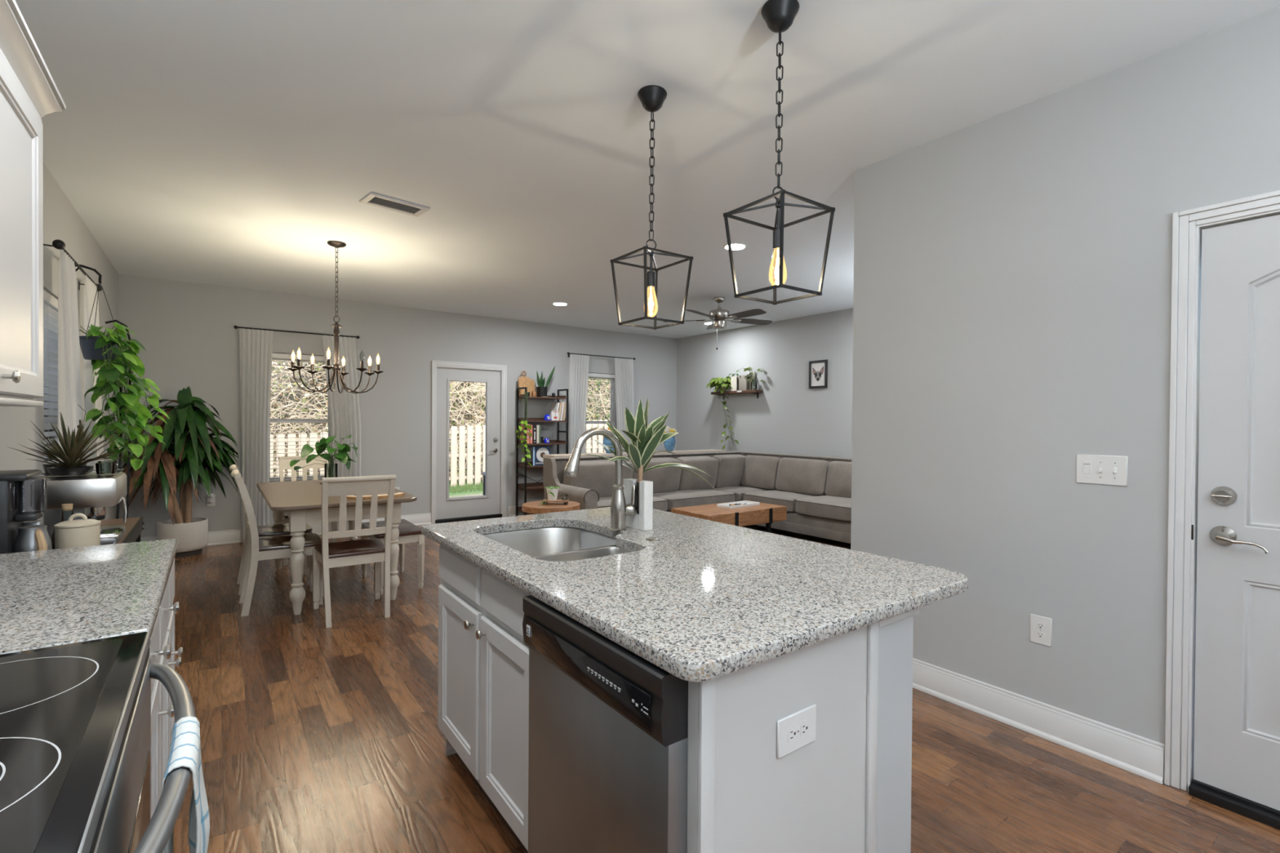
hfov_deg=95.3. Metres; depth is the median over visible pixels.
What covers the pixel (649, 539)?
cover
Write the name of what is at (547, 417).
glass ornament
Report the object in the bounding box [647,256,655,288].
socket
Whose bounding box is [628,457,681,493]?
cushion
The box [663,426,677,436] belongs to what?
flower bouquet
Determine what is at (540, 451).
picture
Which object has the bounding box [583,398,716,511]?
dracaena
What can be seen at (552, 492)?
pot
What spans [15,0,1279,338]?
ceiling
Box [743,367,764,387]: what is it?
pothos cutting
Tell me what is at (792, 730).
socket
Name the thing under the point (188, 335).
wall
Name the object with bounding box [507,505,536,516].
baseboard
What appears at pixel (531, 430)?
book
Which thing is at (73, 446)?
spiky plant
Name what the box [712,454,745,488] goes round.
cushion
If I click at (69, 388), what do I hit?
curtain
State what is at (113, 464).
glass mug
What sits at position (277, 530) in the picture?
dining chair
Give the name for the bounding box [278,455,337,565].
dining chair
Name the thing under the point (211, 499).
plug
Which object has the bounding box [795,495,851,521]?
seat cushion
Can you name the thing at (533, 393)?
jar
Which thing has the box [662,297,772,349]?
ceiling fan
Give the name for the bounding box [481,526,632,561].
sink
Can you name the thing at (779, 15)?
cage pendant
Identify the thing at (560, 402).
book
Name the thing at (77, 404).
stake
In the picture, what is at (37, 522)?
lid
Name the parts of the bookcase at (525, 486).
shelf, shelf, shelf, shelf, shelf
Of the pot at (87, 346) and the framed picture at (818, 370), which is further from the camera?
the framed picture at (818, 370)
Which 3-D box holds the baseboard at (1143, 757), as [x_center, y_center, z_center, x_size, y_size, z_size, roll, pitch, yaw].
[1.562,1.253,2.717,0.026,0.141,1.332,0,1,-36]
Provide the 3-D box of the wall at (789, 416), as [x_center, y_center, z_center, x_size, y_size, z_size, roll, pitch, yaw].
[2.383,-0.084,7.576,0.150,2.740,5.816,0,1,-36]
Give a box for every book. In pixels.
[520,423,529,443]
[529,424,532,443]
[532,424,536,443]
[532,446,551,466]
[536,425,538,443]
[538,425,540,443]
[550,402,559,417]
[551,410,558,420]
[556,401,564,420]
[557,401,562,420]
[562,401,566,420]
[716,500,759,508]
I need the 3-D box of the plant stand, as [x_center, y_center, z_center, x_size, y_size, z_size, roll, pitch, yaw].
[-3.440,0.291,3.809,0.149,1.978,0.149,0,1,2]
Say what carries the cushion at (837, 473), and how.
on the sectional sofa
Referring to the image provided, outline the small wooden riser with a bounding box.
[542,499,568,504]
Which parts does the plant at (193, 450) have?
pot, pot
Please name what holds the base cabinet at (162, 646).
on the floor
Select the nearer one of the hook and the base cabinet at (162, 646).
the base cabinet at (162, 646)
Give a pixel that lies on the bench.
(409, 532)
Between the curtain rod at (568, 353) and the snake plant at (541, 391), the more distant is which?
the curtain rod at (568, 353)
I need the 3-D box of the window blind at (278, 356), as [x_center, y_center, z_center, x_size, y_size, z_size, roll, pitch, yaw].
[-3.879,-0.087,6.668,0.696,1.463,0.058,0,1,-36]
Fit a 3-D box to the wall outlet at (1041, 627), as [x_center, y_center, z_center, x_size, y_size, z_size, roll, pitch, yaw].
[1.724,0.876,2.511,0.007,0.122,0.082,0,1,-36]
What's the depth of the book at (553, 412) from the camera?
8.17 m
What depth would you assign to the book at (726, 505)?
6.36 m
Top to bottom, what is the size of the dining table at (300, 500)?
0.760 m
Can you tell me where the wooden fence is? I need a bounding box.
[270,419,610,486]
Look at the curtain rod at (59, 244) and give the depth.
3.29 m
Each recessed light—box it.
[551,302,568,306]
[703,321,712,324]
[722,242,747,250]
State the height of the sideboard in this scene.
0.803 m
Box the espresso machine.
[30,462,127,545]
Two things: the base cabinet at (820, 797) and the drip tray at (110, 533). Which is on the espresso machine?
the drip tray at (110, 533)
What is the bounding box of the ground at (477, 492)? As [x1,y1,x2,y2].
[448,479,483,497]
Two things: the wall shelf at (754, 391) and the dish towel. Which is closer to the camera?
the dish towel
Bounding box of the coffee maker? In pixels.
[0,469,52,554]
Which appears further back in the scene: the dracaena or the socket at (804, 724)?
the dracaena
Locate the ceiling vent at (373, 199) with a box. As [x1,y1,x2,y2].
[359,191,430,217]
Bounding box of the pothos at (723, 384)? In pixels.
[706,376,738,449]
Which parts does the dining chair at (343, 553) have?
leg, leg, seat, rail, rail, leg, leg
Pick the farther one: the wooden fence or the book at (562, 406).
the wooden fence
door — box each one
[431,360,506,524]
[1164,189,1279,829]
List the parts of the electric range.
glass, oven door, handle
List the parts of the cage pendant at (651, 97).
bulb, cage frame, chain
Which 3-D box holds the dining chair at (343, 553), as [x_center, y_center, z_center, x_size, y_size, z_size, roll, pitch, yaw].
[-1.973,0.805,4.021,0.440,0.965,0.552,0,1,-35]
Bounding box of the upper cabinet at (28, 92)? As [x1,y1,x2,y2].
[0,0,66,406]
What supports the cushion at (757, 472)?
on the sectional sofa
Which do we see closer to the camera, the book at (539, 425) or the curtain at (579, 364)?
the book at (539, 425)
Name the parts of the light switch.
rocker frame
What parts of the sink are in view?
bowl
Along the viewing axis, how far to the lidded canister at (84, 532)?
2.10 m
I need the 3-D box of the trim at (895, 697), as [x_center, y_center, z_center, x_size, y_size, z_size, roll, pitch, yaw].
[0.186,0.881,2.086,0.170,0.876,1.533,0,1,-36]
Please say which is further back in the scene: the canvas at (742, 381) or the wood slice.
the canvas at (742, 381)
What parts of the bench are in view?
leg, leg, seat, leg, leg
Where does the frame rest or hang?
on the wall shelf at (754, 391)
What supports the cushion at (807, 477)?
on the sectional sofa
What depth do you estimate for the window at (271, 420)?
6.70 m
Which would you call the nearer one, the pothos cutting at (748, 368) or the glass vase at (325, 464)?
the glass vase at (325, 464)
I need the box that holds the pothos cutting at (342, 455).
[289,435,357,477]
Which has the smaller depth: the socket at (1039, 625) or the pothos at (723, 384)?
the socket at (1039, 625)
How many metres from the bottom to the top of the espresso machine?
0.340 m
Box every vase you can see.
[324,462,337,477]
[603,436,614,453]
[663,435,675,451]
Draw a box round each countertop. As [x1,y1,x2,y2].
[0,538,177,654]
[421,506,968,682]
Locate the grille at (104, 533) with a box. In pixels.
[49,528,115,538]
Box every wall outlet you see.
[205,494,215,506]
[777,704,816,759]
[1030,613,1052,647]
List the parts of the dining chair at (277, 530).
rail, leg, leg, seat, leg, leg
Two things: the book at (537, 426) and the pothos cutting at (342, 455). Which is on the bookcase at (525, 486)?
the book at (537, 426)
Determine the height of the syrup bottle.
0.190 m
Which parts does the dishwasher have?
pocket handle, control panel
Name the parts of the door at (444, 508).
lite frame, lever handle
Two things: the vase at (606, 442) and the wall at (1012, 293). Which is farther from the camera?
the vase at (606, 442)
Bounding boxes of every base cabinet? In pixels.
[148,559,183,817]
[438,528,878,852]
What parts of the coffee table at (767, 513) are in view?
leg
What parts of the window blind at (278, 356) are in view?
head rail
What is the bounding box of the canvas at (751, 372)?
[747,371,755,390]
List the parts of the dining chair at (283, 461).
leg, leg, rail, leg, leg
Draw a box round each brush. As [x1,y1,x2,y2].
[270,360,610,484]
[585,377,610,453]
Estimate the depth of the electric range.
0.80 m
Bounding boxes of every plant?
[9,412,133,477]
[116,386,238,558]
[536,366,555,396]
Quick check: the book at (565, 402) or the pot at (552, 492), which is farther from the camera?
the book at (565, 402)
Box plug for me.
[207,493,213,502]
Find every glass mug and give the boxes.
[95,462,122,476]
[97,460,122,474]
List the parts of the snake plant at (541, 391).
pot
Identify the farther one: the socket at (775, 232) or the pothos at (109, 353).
the pothos at (109, 353)
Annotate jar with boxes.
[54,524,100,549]
[531,391,536,396]
[561,494,568,500]
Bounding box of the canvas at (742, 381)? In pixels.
[737,374,747,390]
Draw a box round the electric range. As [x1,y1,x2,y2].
[0,631,195,852]
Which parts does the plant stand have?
arched rod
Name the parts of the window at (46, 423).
glass pane, glass pane, sash, sash, frame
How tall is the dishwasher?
0.872 m
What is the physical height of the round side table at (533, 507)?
0.581 m
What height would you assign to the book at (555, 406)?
0.254 m
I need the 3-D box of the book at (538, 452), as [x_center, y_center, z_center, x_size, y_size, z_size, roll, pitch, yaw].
[-1.370,0.411,8.122,0.271,0.262,0.032,0,1,-36]
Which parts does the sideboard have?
leg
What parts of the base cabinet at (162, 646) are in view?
drawer, door, knob, drawer, door, knob, door, drawer, knob, knob, knob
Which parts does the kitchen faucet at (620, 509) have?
spout, handle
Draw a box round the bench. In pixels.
[360,519,424,595]
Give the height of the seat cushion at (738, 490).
0.178 m
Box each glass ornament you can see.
[543,413,551,420]
[543,437,549,443]
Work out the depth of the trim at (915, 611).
1.45 m
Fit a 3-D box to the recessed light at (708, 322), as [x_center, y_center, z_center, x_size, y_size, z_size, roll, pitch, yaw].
[0.995,-1.466,8.296,0.196,0.008,0.196,0,1,-36]
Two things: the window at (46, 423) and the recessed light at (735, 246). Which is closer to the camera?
the window at (46, 423)
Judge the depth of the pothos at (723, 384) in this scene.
8.71 m
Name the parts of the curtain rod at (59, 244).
rod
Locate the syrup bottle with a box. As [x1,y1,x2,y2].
[50,503,73,549]
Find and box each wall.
[0,162,119,524]
[119,274,676,537]
[675,308,853,457]
[850,5,1279,744]
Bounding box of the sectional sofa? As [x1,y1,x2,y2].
[542,451,851,543]
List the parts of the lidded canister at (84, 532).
lid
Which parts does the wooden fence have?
rail, rail, rail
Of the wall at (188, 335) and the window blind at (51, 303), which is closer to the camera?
the window blind at (51, 303)
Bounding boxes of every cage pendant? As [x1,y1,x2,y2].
[609,84,693,329]
[723,0,835,304]
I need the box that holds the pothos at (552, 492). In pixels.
[538,486,559,505]
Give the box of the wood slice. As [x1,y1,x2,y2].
[346,492,404,499]
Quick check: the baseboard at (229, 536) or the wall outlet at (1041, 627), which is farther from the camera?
the baseboard at (229, 536)
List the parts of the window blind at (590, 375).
head rail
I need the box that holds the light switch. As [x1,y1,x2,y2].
[1075,453,1128,486]
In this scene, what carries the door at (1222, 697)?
in the wall at (1012, 293)
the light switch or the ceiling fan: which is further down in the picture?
the light switch
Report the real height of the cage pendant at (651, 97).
0.988 m
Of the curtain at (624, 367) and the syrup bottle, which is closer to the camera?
the syrup bottle
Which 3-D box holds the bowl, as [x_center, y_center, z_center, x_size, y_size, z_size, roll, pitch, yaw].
[-2.351,0.187,2.411,0.140,0.040,0.140,0,1,-36]
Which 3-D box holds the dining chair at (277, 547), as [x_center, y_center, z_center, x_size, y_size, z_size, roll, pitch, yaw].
[-2.622,0.799,4.219,0.552,0.965,0.440,0,1,-36]
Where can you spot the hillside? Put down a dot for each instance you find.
(280, 397)
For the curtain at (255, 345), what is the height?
2.292 m
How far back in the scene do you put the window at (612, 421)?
9.24 m
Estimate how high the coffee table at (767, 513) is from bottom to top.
0.411 m
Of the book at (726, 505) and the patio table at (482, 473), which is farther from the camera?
the patio table at (482, 473)
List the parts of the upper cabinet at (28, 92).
knob, light rail, door, crown moulding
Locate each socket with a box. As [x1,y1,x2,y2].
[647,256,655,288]
[772,207,780,250]
[787,725,796,742]
[800,720,808,737]
[1035,622,1044,629]
[1035,631,1044,638]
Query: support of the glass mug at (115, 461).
on the espresso machine
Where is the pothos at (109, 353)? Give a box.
[79,283,168,470]
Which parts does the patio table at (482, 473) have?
leg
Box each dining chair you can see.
[229,464,312,595]
[231,469,324,616]
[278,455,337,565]
[312,474,395,627]
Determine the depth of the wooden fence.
15.35 m
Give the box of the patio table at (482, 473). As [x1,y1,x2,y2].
[481,471,484,495]
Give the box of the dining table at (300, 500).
[256,480,417,614]
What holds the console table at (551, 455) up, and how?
on the floor
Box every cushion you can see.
[563,459,633,497]
[597,496,667,511]
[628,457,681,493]
[653,488,734,511]
[676,456,718,490]
[711,485,771,502]
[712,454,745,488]
[741,455,781,489]
[742,489,817,512]
[775,457,830,496]
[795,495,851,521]
[825,461,851,497]
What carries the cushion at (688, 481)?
on the sectional sofa
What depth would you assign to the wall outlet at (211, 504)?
6.16 m
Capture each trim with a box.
[875,615,913,852]
[878,608,919,626]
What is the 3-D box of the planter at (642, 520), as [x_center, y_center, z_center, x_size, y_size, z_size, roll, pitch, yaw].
[-0.009,0.307,2.318,0.042,0.188,0.144,0,1,-36]
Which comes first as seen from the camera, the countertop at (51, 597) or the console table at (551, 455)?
the countertop at (51, 597)
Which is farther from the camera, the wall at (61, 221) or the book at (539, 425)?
the book at (539, 425)
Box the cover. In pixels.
[645,537,660,541]
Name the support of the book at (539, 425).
on the bookcase at (525, 486)
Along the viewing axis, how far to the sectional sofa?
6.93 m
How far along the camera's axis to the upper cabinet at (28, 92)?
1.59 m
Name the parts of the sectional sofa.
frame, frame, frame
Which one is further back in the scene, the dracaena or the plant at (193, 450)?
the plant at (193, 450)
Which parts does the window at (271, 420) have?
frame, sash, sash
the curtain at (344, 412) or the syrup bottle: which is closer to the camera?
the syrup bottle
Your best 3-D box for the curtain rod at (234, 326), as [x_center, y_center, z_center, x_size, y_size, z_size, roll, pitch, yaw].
[-3.830,-1.043,6.572,1.221,0.060,0.118,0,1,-36]
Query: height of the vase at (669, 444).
0.235 m
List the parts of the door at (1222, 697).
strike plate, lever handle, panel, panel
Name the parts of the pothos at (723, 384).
stem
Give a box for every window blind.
[44,289,57,475]
[269,352,330,480]
[585,373,616,452]
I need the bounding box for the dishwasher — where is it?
[522,595,688,852]
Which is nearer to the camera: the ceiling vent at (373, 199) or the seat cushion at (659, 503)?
the ceiling vent at (373, 199)
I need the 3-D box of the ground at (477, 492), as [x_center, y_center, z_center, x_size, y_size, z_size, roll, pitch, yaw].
[-7.380,1.697,20.370,40.000,1.703,26.000,0,1,-36]
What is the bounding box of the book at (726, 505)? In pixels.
[716,500,759,508]
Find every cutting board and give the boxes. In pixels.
[518,370,531,396]
[530,379,534,391]
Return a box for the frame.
[730,376,737,391]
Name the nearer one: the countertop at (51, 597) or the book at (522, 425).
the countertop at (51, 597)
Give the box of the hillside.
[270,360,610,480]
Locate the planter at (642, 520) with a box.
[623,478,653,530]
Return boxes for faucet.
[564,427,636,531]
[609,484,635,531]
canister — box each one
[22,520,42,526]
[53,513,101,549]
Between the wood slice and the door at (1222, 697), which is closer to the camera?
the door at (1222, 697)
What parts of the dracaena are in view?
stem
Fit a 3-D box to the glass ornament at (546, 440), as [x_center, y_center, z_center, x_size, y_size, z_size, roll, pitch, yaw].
[-1.304,0.195,8.151,0.087,0.074,0.089,0,1,-36]
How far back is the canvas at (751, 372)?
8.44 m
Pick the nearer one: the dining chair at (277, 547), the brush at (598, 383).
the dining chair at (277, 547)
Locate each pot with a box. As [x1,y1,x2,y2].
[79,335,119,361]
[546,487,558,500]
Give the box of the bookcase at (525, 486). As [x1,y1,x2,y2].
[515,386,568,515]
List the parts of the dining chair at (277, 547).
rail, leg, leg, seat, leg, leg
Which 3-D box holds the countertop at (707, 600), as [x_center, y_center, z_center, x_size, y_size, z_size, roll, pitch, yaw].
[0.030,0.422,1.983,1.056,0.034,1.660,0,1,-36]
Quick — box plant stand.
[104,320,131,519]
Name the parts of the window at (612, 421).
sash, sash, frame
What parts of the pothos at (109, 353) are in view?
stem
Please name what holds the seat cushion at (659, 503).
on the sectional sofa
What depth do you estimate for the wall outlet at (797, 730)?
1.23 m
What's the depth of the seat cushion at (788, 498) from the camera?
7.00 m
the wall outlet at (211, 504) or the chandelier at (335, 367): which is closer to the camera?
the chandelier at (335, 367)
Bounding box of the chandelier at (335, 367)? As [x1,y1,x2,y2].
[287,240,383,393]
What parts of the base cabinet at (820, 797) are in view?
drawer, door, knob, knob, door, drawer, panel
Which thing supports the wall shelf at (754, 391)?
attached to the wall at (789, 416)
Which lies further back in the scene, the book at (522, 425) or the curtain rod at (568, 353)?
the curtain rod at (568, 353)
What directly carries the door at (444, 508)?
in the wall at (188, 335)
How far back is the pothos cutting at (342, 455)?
5.17 m
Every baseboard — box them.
[141,512,431,546]
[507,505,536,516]
[912,657,1164,784]
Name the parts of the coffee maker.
lid, brew arm, ribbed tank, carafe handle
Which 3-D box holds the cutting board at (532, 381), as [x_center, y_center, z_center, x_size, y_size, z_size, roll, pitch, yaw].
[-1.536,-0.536,8.216,0.120,0.250,0.052,0,1,-36]
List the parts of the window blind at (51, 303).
head rail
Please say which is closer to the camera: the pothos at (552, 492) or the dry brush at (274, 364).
the pothos at (552, 492)
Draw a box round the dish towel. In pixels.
[160,715,209,852]
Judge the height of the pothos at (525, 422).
1.019 m
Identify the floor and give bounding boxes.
[172,516,1279,852]
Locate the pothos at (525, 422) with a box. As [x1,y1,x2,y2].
[515,391,532,466]
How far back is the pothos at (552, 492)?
5.27 m
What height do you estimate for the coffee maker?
0.350 m
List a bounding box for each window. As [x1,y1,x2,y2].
[44,378,57,475]
[269,358,330,482]
[585,377,615,451]
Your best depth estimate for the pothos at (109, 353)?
3.70 m
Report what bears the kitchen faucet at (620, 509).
on the countertop at (707, 600)
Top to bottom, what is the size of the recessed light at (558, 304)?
0.008 m
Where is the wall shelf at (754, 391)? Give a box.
[711,389,763,399]
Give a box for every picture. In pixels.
[536,447,549,462]
[808,359,827,388]
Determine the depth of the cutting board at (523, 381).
8.13 m
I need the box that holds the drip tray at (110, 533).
[48,527,123,539]
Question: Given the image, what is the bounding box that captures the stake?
[76,404,85,428]
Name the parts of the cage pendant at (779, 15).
bulb, cage frame, chain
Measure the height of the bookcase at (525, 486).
1.790 m
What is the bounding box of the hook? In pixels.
[74,264,102,283]
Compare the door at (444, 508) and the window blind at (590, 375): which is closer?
the door at (444, 508)
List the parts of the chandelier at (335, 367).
arm, arm, arm, arm, chain, arm, arm, arm, arm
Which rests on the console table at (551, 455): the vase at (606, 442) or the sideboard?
the vase at (606, 442)
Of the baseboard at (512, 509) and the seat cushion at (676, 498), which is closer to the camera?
the seat cushion at (676, 498)
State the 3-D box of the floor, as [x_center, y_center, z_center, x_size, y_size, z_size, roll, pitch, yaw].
[0.690,1.368,3.758,7.375,0.120,10.338,0,1,-36]
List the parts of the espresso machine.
bean lid, rail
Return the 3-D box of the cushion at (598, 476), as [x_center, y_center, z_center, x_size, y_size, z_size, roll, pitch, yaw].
[-0.474,0.612,6.710,0.840,0.445,0.291,0,1,-36]
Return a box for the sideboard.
[42,516,144,543]
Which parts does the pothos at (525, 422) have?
stem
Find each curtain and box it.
[57,248,84,462]
[84,275,105,519]
[239,328,273,542]
[322,334,361,532]
[568,354,589,453]
[614,357,634,452]
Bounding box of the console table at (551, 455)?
[542,448,726,457]
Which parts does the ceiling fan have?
blade, blade, blade, blade arm, blade arm, blade, blade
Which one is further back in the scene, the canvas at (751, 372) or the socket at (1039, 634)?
the canvas at (751, 372)
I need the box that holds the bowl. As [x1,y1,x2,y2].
[46,466,93,477]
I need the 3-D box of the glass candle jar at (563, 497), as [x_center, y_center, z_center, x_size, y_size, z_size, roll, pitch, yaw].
[-0.686,0.646,5.320,0.056,0.048,0.056,0,1,-36]
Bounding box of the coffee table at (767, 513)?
[671,500,786,533]
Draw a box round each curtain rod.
[43,239,102,291]
[233,325,359,338]
[567,351,635,359]
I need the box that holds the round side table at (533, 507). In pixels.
[521,500,580,514]

